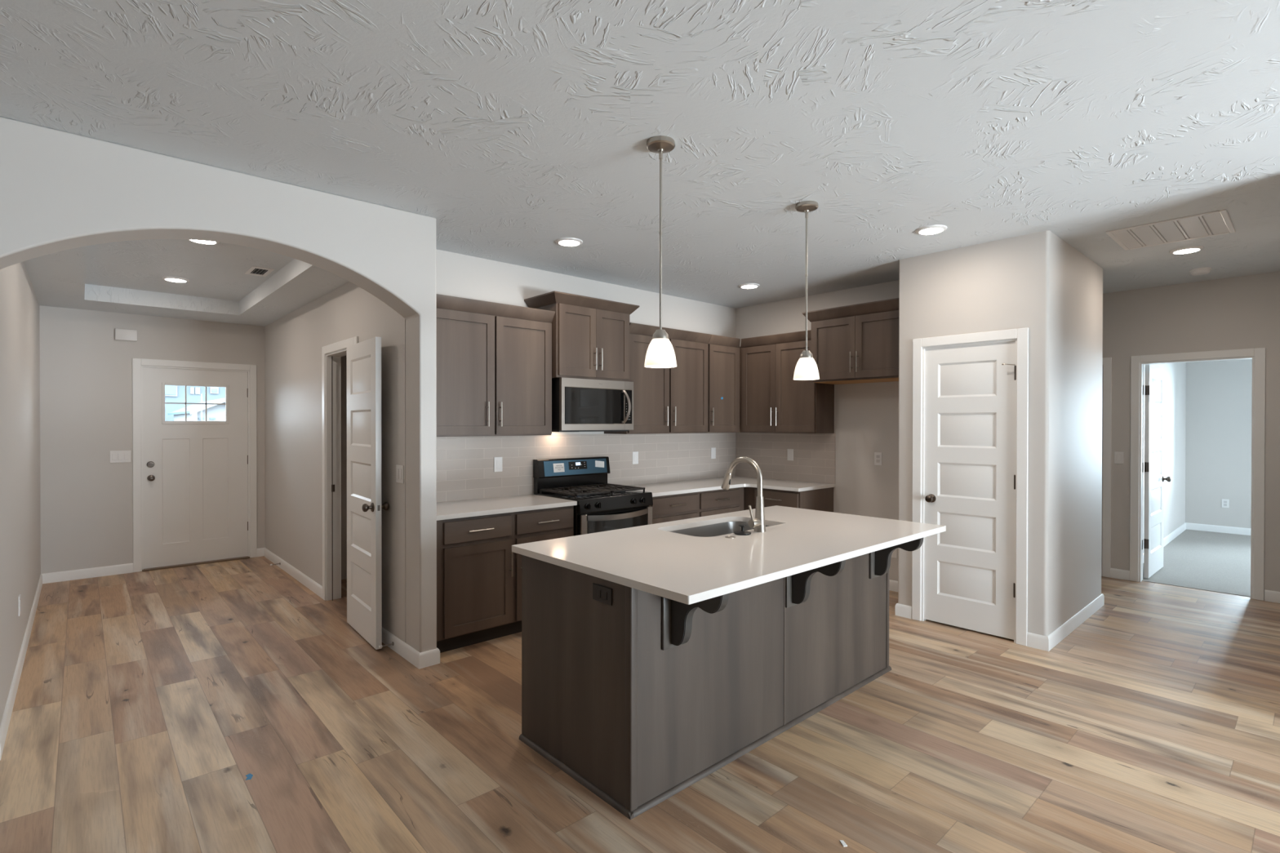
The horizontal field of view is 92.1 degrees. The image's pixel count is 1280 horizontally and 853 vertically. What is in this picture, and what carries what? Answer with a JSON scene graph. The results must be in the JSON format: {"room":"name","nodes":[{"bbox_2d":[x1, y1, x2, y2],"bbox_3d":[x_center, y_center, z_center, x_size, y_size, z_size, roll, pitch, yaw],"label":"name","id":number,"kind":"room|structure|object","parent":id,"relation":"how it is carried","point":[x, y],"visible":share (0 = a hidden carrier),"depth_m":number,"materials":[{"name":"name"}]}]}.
{"room":"kitchen","nodes":[
{"label":"kitchen","id":0,"kind":"room"},
{"bbox_2d":[0,261,40,724],"bbox_3d":[-4.233,0.106,4.172,0.110,2.700,4.107,0,0,-42],"label":"wall","id":1,"kind":"structure","parent":0,"point":[20,324],"depth_m":3.64,"materials":[{"name":"paint"}]},
{"bbox_2d":[17,594,21,616],"bbox_3d":[-3.707,1.069,3.685,0.008,0.116,0.072,0,0,-42],"label":"outlet","id":2,"kind":"object","parent":1,"relation":"attached to","point":[19,597],"visible":1,"depth_m":3.67,"materials":[{"name":"white plastic"}]},
{"bbox_2d":[0,573,42,760],"bbox_3d":[-4.155,1.410,4.184,0.013,0.092,4.007,0,0,-42],"label":"baseboard","id":3,"kind":"structure","parent":1,"relation":"attached to","point":[4,726],"depth_m":3.47,"materials":[{"name":"white paint"}]},
{"bbox_2d":[39,305,265,573],"bbox_3d":[-4.878,0.094,6.298,2.011,2.700,0.110,0,0,-42],"label":"wall","id":4,"kind":"structure","parent":0,"point":[86,499],"depth_m":5.93,"materials":[{"name":"paint"}]},
{"bbox_2d":[110,450,130,462],"bbox_3d":[-5.083,0.295,6.032,0.158,0.118,0.010,0,0,-42],"label":"light switch","id":5,"kind":"object","parent":4,"relation":"attached to","point":[116,456],"visible":1,"depth_m":6.03,"materials":[{"name":"white plastic"}]},
{"bbox_2d":[115,328,137,341],"bbox_3d":[-5.038,-0.898,6.044,0.166,0.110,0.042,0,0,-42],"label":"door chime","id":6,"kind":"object","parent":4,"relation":"attached to","point":[128,335],"visible":1,"depth_m":6.03,"materials":[{"name":"white plastic"}]},
{"bbox_2d":[41,547,264,583],"bbox_3d":[-4.837,1.398,6.261,1.794,0.092,0.013,0,0,-42],"label":"baseboard","id":7,"kind":"structure","parent":4,"relation":"attached to","point":[60,576],"depth_m":5.88,"materials":[{"name":"white paint"}]},
{"bbox_2d":[132,358,257,572],"bbox_3d":[-4.647,0.383,6.476,1.058,2.120,0.159,0,0,-42],"label":"door","id":8,"kind":"structure","parent":4,"relation":"in","point":[195,482],"depth_m":6.43,"materials":[{"name":"white paint"}]},
{"bbox_2d":[23,239,348,326],"bbox_3d":[-3.520,-1.275,4.797,1.994,0.344,4.127,0,0,-42],"label":"ceiling","id":9,"kind":"structure","parent":0,"point":[123,277],"depth_m":5.02,"materials":[{"name":"white paint"}]},
{"bbox_2d":[161,276,189,282],"bbox_3d":[-3.916,-1.234,5.200,0.188,0.020,0.188,0,0,-42],"label":"recessed light","id":10,"kind":"object","parent":9,"relation":"in","point":[175,279],"visible":1,"depth_m":5.17,"materials":[{"name":"white plastic"}]},
{"bbox_2d":[187,239,219,244],"bbox_3d":[-2.886,-1.227,4.070,0.188,0.020,0.188,0,0,-42],"label":"recessed light","id":11,"kind":"object","parent":9,"relation":"in","point":[210,242],"visible":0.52,"depth_m":4.09,"materials":[{"name":"white plastic"}]},
{"bbox_2d":[244,266,274,276],"bbox_3d":[-3.043,-1.239,4.928,0.150,0.006,0.320,0,0,-42],"label":"ceiling vent","id":12,"kind":"object","parent":9,"relation":"in","point":[254,270],"visible":1,"depth_m":4.92,"materials":[{"name":"white plastic"}]},
{"bbox_2d":[0,116,436,653],"bbox_3d":[-3.224,0.096,2.159,5.123,2.743,0.231,0,0,-42],"label":"wall","id":13,"kind":"structure","parent":0,"point":[60,190],"depth_m":3.14,"materials":[{"name":"paint"}]},
{"bbox_2d":[264,281,405,642],"bbox_3d":[-2.790,0.100,5.413,0.107,2.700,4.007,0,0,-42],"label":"wall","id":14,"kind":"structure","parent":0,"point":[294,342],"depth_m":5.35,"materials":[{"name":"paint"}]},
{"bbox_2d":[263,547,322,598],"bbox_3d":[-3.424,1.401,6.029,0.013,0.092,2.255,0,0,-42],"label":"baseboard","id":15,"kind":"structure","parent":14,"relation":"attached to","point":[311,584],"depth_m":5.86,"materials":[{"name":"white paint"}]},
{"bbox_2d":[321,336,389,649],"bbox_3d":[-2.134,0.395,4.626,0.207,2.120,1.532,0,0,-36],"label":"door","id":16,"kind":"structure","parent":14,"relation":"in","point":[364,506],"depth_m":4.33,"materials":[{"name":"white paint"}]},
{"bbox_2d":[378,641,394,648],"bbox_3d":[-1.639,1.414,3.983,0.091,0.023,0.024,0,0,-42],"label":"door stop","id":17,"kind":"object","parent":14,"relation":"attached to","point":[393,642],"visible":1,"depth_m":3.98,"materials":[{"name":"silver metal"}]},
{"bbox_2d":[395,464,404,483],"bbox_3d":[-1.540,0.305,3.949,0.010,0.114,0.118,0,0,-42],"label":"light switch","id":18,"kind":"object","parent":14,"relation":"attached to","point":[399,468],"visible":1,"depth_m":3.94,"materials":[{"name":"white plastic"}]},
{"bbox_2d":[382,626,439,669],"bbox_3d":[-1.656,1.412,4.169,0.133,0.092,1.116,0,0,-42],"label":"baseboard","id":19,"kind":"structure","parent":14,"relation":"attached to","point":[432,657],"depth_m":3.80,"materials":[{"name":"white paint"}]},
{"bbox_2d":[341,355,346,579],"bbox_3d":[-2.037,0.151,5.390,0.977,2.600,1.880,0,0,-42],"label":"wall","id":20,"kind":"structure","parent":0,"point":[344,359],"depth_m":5.83,"materials":[{"name":"paint"}]},
{"bbox_2d":[435,248,736,494],"bbox_3d":[-0.317,0.080,5.604,3.814,2.743,0.110,0,0,-42],"label":"wall","id":21,"kind":"structure","parent":0,"point":[458,275],"depth_m":5.19,"materials":[{"name":"paint"}]},
{"bbox_2d":[436,293,555,436],"bbox_3d":[-1.168,-0.407,4.505,1.075,0.952,0.364,0,0,-42],"label":"upper cabinet","id":22,"kind":"object","parent":21,"relation":"attached to","point":[494,360],"visible":0.81,"depth_m":4.40,"materials":[{"name":"brown wood"}]},
{"bbox_2d":[524,290,639,381],"bbox_3d":[-0.469,-0.702,5.093,0.864,0.644,0.431,0,0,-42],"label":"upper cabinet","id":23,"kind":"object","parent":21,"relation":"attached to","point":[590,335],"visible":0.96,"depth_m":4.92,"materials":[{"name":"brown wood"}]},
{"bbox_2d":[551,377,633,431],"bbox_3d":[-0.446,-0.167,5.101,0.738,0.421,0.453,0,0,-42],"label":"microwave","id":24,"kind":"object","parent":23,"relation":"attached to","point":[578,405],"visible":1,"depth_m":4.92,"materials":[{"name":"silver metal"}]},
{"bbox_2d":[436,432,735,502],"bbox_3d":[-0.321,0.307,5.523,3.693,0.480,0.008,0,0,-42],"label":"backsplash","id":25,"kind":"structure","parent":21,"relation":"attached to","point":[464,464],"depth_m":5.24,"materials":[{"name":"tile"}]},
{"bbox_2d":[493,457,502,471],"bbox_3d":[-1.104,0.295,4.802,0.072,0.116,0.008,0,0,-42],"label":"outlet","id":26,"kind":"object","parent":25,"relation":"attached to","point":[497,460],"visible":1,"depth_m":4.80,"materials":[{"name":"white plastic"}]},
{"bbox_2d":[496,460,500,468],"bbox_3d":[-1.103,0.295,4.800,0.033,0.066,0.002,0,0,-42],"label":"receptacle","id":27,"kind":"object","parent":26,"relation":"attached to","point":[498,462],"depth_m":4.80,"materials":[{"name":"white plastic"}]},
{"bbox_2d":[632,451,638,464],"bbox_3d":[-0.043,0.293,5.764,0.072,0.116,0.008,0,0,-42],"label":"outlet","id":28,"kind":"object","parent":25,"relation":"attached to","point":[635,454],"visible":1,"depth_m":5.76,"materials":[{"name":"white plastic"}]},
{"bbox_2d":[711,447,715,458],"bbox_3d":[0.776,0.282,6.507,0.072,0.116,0.008,0,0,-42],"label":"outlet","id":29,"kind":"object","parent":25,"relation":"attached to","point":[713,450],"visible":1,"depth_m":6.50,"materials":[{"name":"white plastic"}]},
{"bbox_2d":[604,322,711,434],"bbox_3d":[0.186,-0.412,5.734,1.042,0.952,0.364,0,0,-42],"label":"upper cabinet","id":30,"kind":"object","parent":21,"relation":"attached to","point":[671,400],"visible":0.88,"depth_m":5.64,"materials":[{"name":"brown wood"}]},
{"bbox_2d":[707,334,740,432],"bbox_3d":[0.874,-0.415,6.357,0.810,0.952,0.364,0,0,-42],"label":"upper cabinet","id":31,"kind":"object","parent":21,"relation":"attached to","point":[723,352],"visible":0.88,"depth_m":6.13,"materials":[{"name":"brown wood"}]},
{"bbox_2d":[0,0,1279,308],"bbox_3d":[1.327,-1.342,1.465,10.942,0.150,8.600,0,0,-42],"label":"ceiling","id":32,"kind":"structure","parent":0,"point":[518,126],"depth_m":2.54,"materials":[{"name":"white paint"}]},
{"bbox_2d":[555,237,582,246],"bbox_3d":[-0.491,-1.274,4.277,0.188,0.020,0.188,0,0,-42],"label":"recessed light","id":33,"kind":"object","parent":32,"relation":"in","point":[566,242],"visible":1,"depth_m":4.24,"materials":[{"name":"white plastic"}]},
{"bbox_2d":[644,135,676,368],"bbox_3d":[0.093,-0.772,2.766,0.147,1.006,0.147,0,0,-42],"label":"pendant light","id":34,"kind":"object","parent":32,"relation":"hanging from","point":[660,353],"visible":1,"depth_m":2.73,"materials":[{"name":"white glass"}]},
{"bbox_2d":[738,283,759,288],"bbox_3d":[1.000,-1.280,5.639,0.188,0.020,0.188,0,0,-42],"label":"recessed light","id":35,"kind":"object","parent":32,"relation":"in","point":[746,286],"visible":1,"depth_m":5.60,"materials":[{"name":"white plastic"}]},
{"bbox_2d":[793,200,819,380],"bbox_3d":[0.960,-0.776,3.552,0.147,1.006,0.147,0,0,-42],"label":"pendant light","id":36,"kind":"object","parent":32,"relation":"hanging from","point":[806,369],"visible":1,"depth_m":3.52,"materials":[{"name":"white glass"}]},
{"bbox_2d":[915,224,946,235],"bbox_3d":[1.890,-1.270,4.003,0.188,0.020,0.188,0,0,-42],"label":"recessed light","id":37,"kind":"object","parent":32,"relation":"in","point":[935,228],"visible":1,"depth_m":3.97,"materials":[{"name":"white plastic"}]},
{"bbox_2d":[1105,208,1235,250],"bbox_3d":[3.471,-1.274,4.035,0.610,0.010,0.576,0,0,-42],"label":"ceiling vent","id":38,"kind":"object","parent":32,"relation":"in","point":[1217,222],"visible":1,"depth_m":4.00,"materials":[{"name":"white plastic"}]},
{"bbox_2d":[1168,245,1204,254],"bbox_3d":[3.956,-1.270,4.463,0.188,0.020,0.188,0,0,-42],"label":"recessed light","id":39,"kind":"object","parent":32,"relation":"in","point":[1186,250],"visible":1,"depth_m":4.43,"materials":[{"name":"white plastic"}]},
{"bbox_2d":[1189,266,1211,275],"bbox_3d":[4.576,-1.263,5.033,0.136,0.041,0.136,0,0,-42],"label":"smoke detector","id":40,"kind":"object","parent":32,"relation":"attached to","point":[1199,271],"visible":1,"depth_m":5.00,"materials":[{"name":"white plastic"}]},
{"bbox_2d":[0,529,1279,852],"bbox_3d":[1.693,1.520,4.169,15.100,0.124,12.087,0,0,-42],"label":"floor","id":41,"kind":"structure","parent":0,"point":[145,703],"depth_m":2.86,"materials":[{"name":"brown wood"}]},
{"bbox_2d":[245,773,253,780],"bbox_3d":[-1.637,1.466,2.582,0.028,0.001,0.052,0,0,-31],"label":"scrap","id":42,"kind":"object","parent":41,"relation":"on","point":[249,776],"visible":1,"depth_m":2.58,"materials":[{"name":"blue"}]},
{"bbox_2d":[436,505,573,653],"bbox_3d":[-1.073,1.021,4.419,1.091,0.873,0.633,0,0,-42],"label":"base cabinet","id":43,"kind":"object","parent":41,"relation":"on","point":[479,574],"visible":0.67,"depth_m":4.09,"materials":[{"name":"brown wood"}]},
{"bbox_2d":[436,493,577,520],"bbox_3d":[-1.077,0.568,4.422,1.093,0.030,0.621,0,0,-42],"label":"countertop","id":44,"kind":"structure","parent":43,"relation":"on","point":[504,504],"depth_m":4.35,"materials":[{"name":"white stone"}]},
{"bbox_2d":[533,456,653,536],"bbox_3d":[-0.362,0.862,5.006,0.738,1.186,0.697,0,0,-42],"label":"gas range","id":45,"kind":"object","parent":41,"relation":"on","point":[602,505],"visible":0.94,"depth_m":4.96,"materials":[{"name":"black metal"}]},
{"bbox_2d":[537,488,647,501],"bbox_3d":[-0.372,0.550,5.015,0.738,0.024,0.545,0,0,-42],"label":"cooktop","id":46,"kind":"object","parent":45,"relation":"in","point":[629,494],"depth_m":4.84,"materials":[{"name":"black metal"}]},
{"bbox_2d":[648,487,743,524],"bbox_3d":[0.359,1.015,5.718,1.272,0.873,0.633,0,0,-42],"label":"base cabinet","id":47,"kind":"object","parent":41,"relation":"on","point":[670,508],"visible":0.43,"depth_m":5.47,"materials":[{"name":"brown wood"}]},
{"bbox_2d":[519,537,924,820],"bbox_3d":[0.560,1.029,3.199,2.090,0.873,1.053,0,0,-42],"label":"kitchen island","id":48,"kind":"object","parent":41,"relation":"on","point":[641,698],"visible":0.79,"depth_m":2.67,"materials":[{"name":"brown wood"}]},
{"bbox_2d":[592,582,612,605],"bbox_3d":[-0.150,0.665,2.443,0.008,0.066,0.120,0,0,-42],"label":"outlet","id":49,"kind":"object","parent":48,"relation":"attached to","point":[601,593],"visible":1,"depth_m":2.44,"materials":[{"name":"black plastic"}]},
{"bbox_2d":[595,588,600,598],"bbox_3d":[-0.165,0.665,2.456,0.003,0.032,0.028,0,0,-42],"label":"receptacle","id":50,"kind":"object","parent":49,"relation":"attached to","point":[597,590],"depth_m":2.46,"materials":[{"name":"black plastic"}]},
{"bbox_2d":[602,591,607,599],"bbox_3d":[-0.138,0.665,2.426,0.003,0.032,0.028,0,0,-42],"label":"receptacle","id":51,"kind":"object","parent":49,"relation":"attached to","point":[604,593],"depth_m":2.42,"materials":[{"name":"black plastic"}]},
{"bbox_2d":[511,505,946,604],"bbox_3d":[0.561,0.576,3.196,2.115,0.030,1.148,0,0,-42],"label":"island countertop","id":52,"kind":"structure","parent":48,"relation":"on","point":[686,569],"depth_m":2.81,"materials":[{"name":"white stone"}]},
{"bbox_2d":[669,521,770,537],"bbox_3d":[0.463,0.694,3.474,0.754,0.206,0.418,0,0,-42],"label":"sink","id":53,"kind":"object","parent":52,"relation":"in","point":[728,527],"visible":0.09,"depth_m":3.72,"materials":[{"name":"silver metal"}]},
{"bbox_2d":[724,536,735,538],"bbox_3d":[0.456,0.559,3.117,0.052,0.004,0.052,0,0,-42],"label":"switch","id":54,"kind":"object","parent":52,"relation":"on","point":[729,537],"visible":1,"depth_m":3.10,"materials":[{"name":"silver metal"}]},
{"bbox_2d":[733,524,751,535],"bbox_3d":[0.535,0.535,3.216,0.090,0.052,0.089,0,0,-42],"label":"stopper","id":55,"kind":"object","parent":52,"relation":"on","point":[742,532],"visible":1,"depth_m":3.20,"materials":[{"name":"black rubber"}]},
{"bbox_2d":[720,456,765,532],"bbox_3d":[0.541,0.362,3.362,0.127,0.395,0.295,0,0,-42],"label":"faucet","id":56,"kind":"object","parent":52,"relation":"on","point":[758,523],"visible":1,"depth_m":3.29,"materials":[{"name":"silver metal"}]},
{"bbox_2d":[743,487,833,512],"bbox_3d":[1.220,1.014,6.123,0.619,0.873,1.190,0,0,-42],"label":"base cabinet","id":57,"kind":"object","parent":41,"relation":"on","point":[820,500],"visible":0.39,"depth_m":5.71,"materials":[{"name":"brown wood"}]},
{"bbox_2d":[630,475,835,497],"bbox_3d":[0.767,0.562,5.700,1.859,0.030,1.206,0,0,-42],"label":"countertop","id":58,"kind":"structure","parent":57,"relation":"on","point":[659,489],"depth_m":5.75,"materials":[{"name":"white stone"}]},
{"bbox_2d":[839,840,847,847],"bbox_3d":[0.717,1.470,2.173,0.014,0.003,0.032,0,0,-8],"label":"chip","id":59,"kind":"object","parent":41,"relation":"on","point":[842,842],"visible":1,"depth_m":2.17,"materials":[{"name":"white"}]},
{"bbox_2d":[735,280,898,581],"bbox_3d":[1.822,0.080,6.003,0.110,2.743,2.174,0,0,-42],"label":"wall","id":60,"kind":"structure","parent":0,"point":[866,415],"depth_m":5.70,"materials":[{"name":"paint"}]},
{"bbox_2d":[735,432,835,484],"bbox_3d":[1.457,0.304,6.318,0.008,0.480,1.200,0,0,-42],"label":"backsplash","id":61,"kind":"structure","parent":60,"relation":"attached to","point":[814,454],"depth_m":6.26,"materials":[{"name":"tile"}]},
{"bbox_2d":[787,448,793,460],"bbox_3d":[1.522,0.286,6.235,0.008,0.116,0.072,0,0,-42],"label":"outlet","id":62,"kind":"object","parent":61,"relation":"attached to","point":[790,451],"visible":1,"depth_m":6.23,"materials":[{"name":"white plastic"}]},
{"bbox_2d":[788,451,791,457],"bbox_3d":[1.520,0.286,6.234,0.002,0.066,0.033,0,0,-42],"label":"receptacle","id":63,"kind":"object","parent":62,"relation":"attached to","point":[789,452],"depth_m":6.23,"materials":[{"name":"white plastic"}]},
{"bbox_2d":[740,329,834,433],"bbox_3d":[1.422,-0.413,6.085,0.364,0.952,0.882,0,0,-42],"label":"upper cabinet","id":64,"kind":"object","parent":60,"relation":"attached to","point":[771,401],"visible":0.94,"depth_m":5.95,"materials":[{"name":"brown wood"}]},
{"bbox_2d":[802,297,898,384],"bbox_3d":[1.974,-0.716,5.399,0.466,0.638,0.977,0,0,-42],"label":"upper cabinet","id":65,"kind":"object","parent":60,"relation":"attached to","point":[859,343],"visible":0.81,"depth_m":5.25,"materials":[{"name":"brown wood"}]},
{"bbox_2d":[874,452,882,465],"bbox_3d":[2.147,0.292,5.558,0.008,0.116,0.072,0,0,-42],"label":"outlet","id":66,"kind":"object","parent":60,"relation":"attached to","point":[877,455],"visible":1,"depth_m":5.55,"materials":[{"name":"white plastic"}]},
{"bbox_2d":[891,548,897,558],"bbox_3d":[2.226,1.105,5.471,0.011,0.115,0.110,0,0,-42],"label":"water line box","id":67,"kind":"object","parent":60,"relation":"attached to","point":[894,554],"visible":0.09,"depth_m":5.44,"materials":[{"name":"white plastic"}]},
{"bbox_2d":[897,230,1102,636],"bbox_3d":[2.146,0.082,5.710,1.509,2.743,3.195,0,0,-42],"label":"wall","id":68,"kind":"structure","parent":0,"point":[1038,282],"depth_m":4.35,"materials":[{"name":"paint"}]},
{"bbox_2d":[911,327,1028,646],"bbox_3d":[2.344,0.401,4.403,0.155,2.120,0.766,0,0,-42],"label":"door","id":69,"kind":"structure","parent":68,"relation":"in","point":[971,431],"depth_m":4.37,"materials":[{"name":"white paint"}]},
{"bbox_2d":[888,579,1104,651],"bbox_3d":[2.580,1.411,5.236,1.535,0.092,1.923,0,0,-42],"label":"baseboard","id":70,"kind":"structure","parent":68,"relation":"attached to","point":[1047,643],"depth_m":4.43,"materials":[{"name":"white paint"}]},
{"bbox_2d":[1110,568,1279,603],"bbox_3d":[3.903,1.416,4.457,2.922,0.092,1.345,0,0,-42],"label":"baseboard","id":71,"kind":"structure","parent":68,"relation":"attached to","point":[1269,596],"depth_m":5.83,"materials":[{"name":"white paint"}]},
{"bbox_2d":[1142,362,1186,553],"bbox_3d":[6.172,0.077,7.375,4.148,2.743,0.108,0,0,-42],"label":"wall","id":72,"kind":"structure","parent":0,"point":[1175,376],"depth_m":7.96,"materials":[{"name":"paint"}]},
{"bbox_2d":[1102,271,1279,600],"bbox_3d":[4.035,0.080,6.562,0.110,2.743,4.700,0,0,-42],"label":"wall","id":73,"kind":"structure","parent":0,"point":[1242,312],"depth_m":5.48,"materials":[{"name":"paint"}]},
{"bbox_2d":[1101,357,1111,577],"bbox_3d":[4.265,0.393,6.298,0.126,2.120,0.905,0,0,-42],"label":"door","id":74,"kind":"structure","parent":73,"relation":"in","point":[1107,362],"depth_m":5.95,"materials":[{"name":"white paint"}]},
{"bbox_2d":[1114,451,1124,463],"bbox_3d":[4.571,0.298,5.882,0.010,0.116,0.072,0,0,-42],"label":"light switch","id":75,"kind":"object","parent":73,"relation":"attached to","point":[1118,455],"visible":1,"depth_m":5.88,"materials":[{"name":"white plastic"}]},
{"bbox_2d":[1129,347,1265,600],"bbox_3d":[5.257,0.396,5.787,0.910,2.120,0.892,0,0,-42],"label":"door","id":76,"kind":"structure","parent":73,"relation":"in","point":[1154,478],"depth_m":5.78,"materials":[{"name":"white paint"}]},
{"bbox_2d":[1185,359,1252,528],"bbox_3d":[9.154,0.082,7.062,0.110,2.743,4.362,0,0,-42],"label":"wall","id":77,"kind":"structure","parent":0,"point":[1219,393],"depth_m":8.40,"materials":[{"name":"paint"}]},
{"bbox_2d":[1222,498,1229,507],"bbox_3d":[7.919,1.041,8.340,0.008,0.116,0.072,0,0,-42],"label":"outlet","id":78,"kind":"object","parent":77,"relation":"attached to","point":[1225,503],"visible":1,"depth_m":8.34,"materials":[{"name":"white plastic"}]},
{"label":"outside","id":79,"kind":"structure","parent":0,"visible":0},
{"bbox_3d":[-3.016,1.741,10.776,130.000,0.360,140.000,0,0,-42],"label":"ground","id":80,"kind":"structure","parent":79,"visible":0},
{"bbox_2d":[164,385,225,421],"bbox_3d":[-19.205,-0.913,27.127,18.000,4.740,6.800,0,0,-42],"label":"neighbor house","id":81,"kind":"structure","parent":80,"relation":"on","point":[173,393],"depth_m":24.30,"materials":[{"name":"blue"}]},
{"bbox_2d":[167,398,225,421],"bbox_3d":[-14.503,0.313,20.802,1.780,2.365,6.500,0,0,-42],"label":"garage","id":82,"kind":"structure","parent":80,"relation":"on","point":[195,412],"depth_m":18.48,"materials":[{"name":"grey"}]},
{"bbox_3d":[8.158,0.091,5.104,4.258,2.743,3.000,0,0,-42],"label":"wall","id":83,"kind":"structure","parent":0,"visible":0},
{"bbox_2d":[1142,522,1250,563],"bbox_3d":[7.624,1.409,5.683,4.018,0.092,4.362,0,0,-42],"label":"baseboard","id":84,"kind":"structure","parent":83,"relation":"attached to","point":[1186,526],"depth_m":8.32,"materials":[{"name":"white paint"}]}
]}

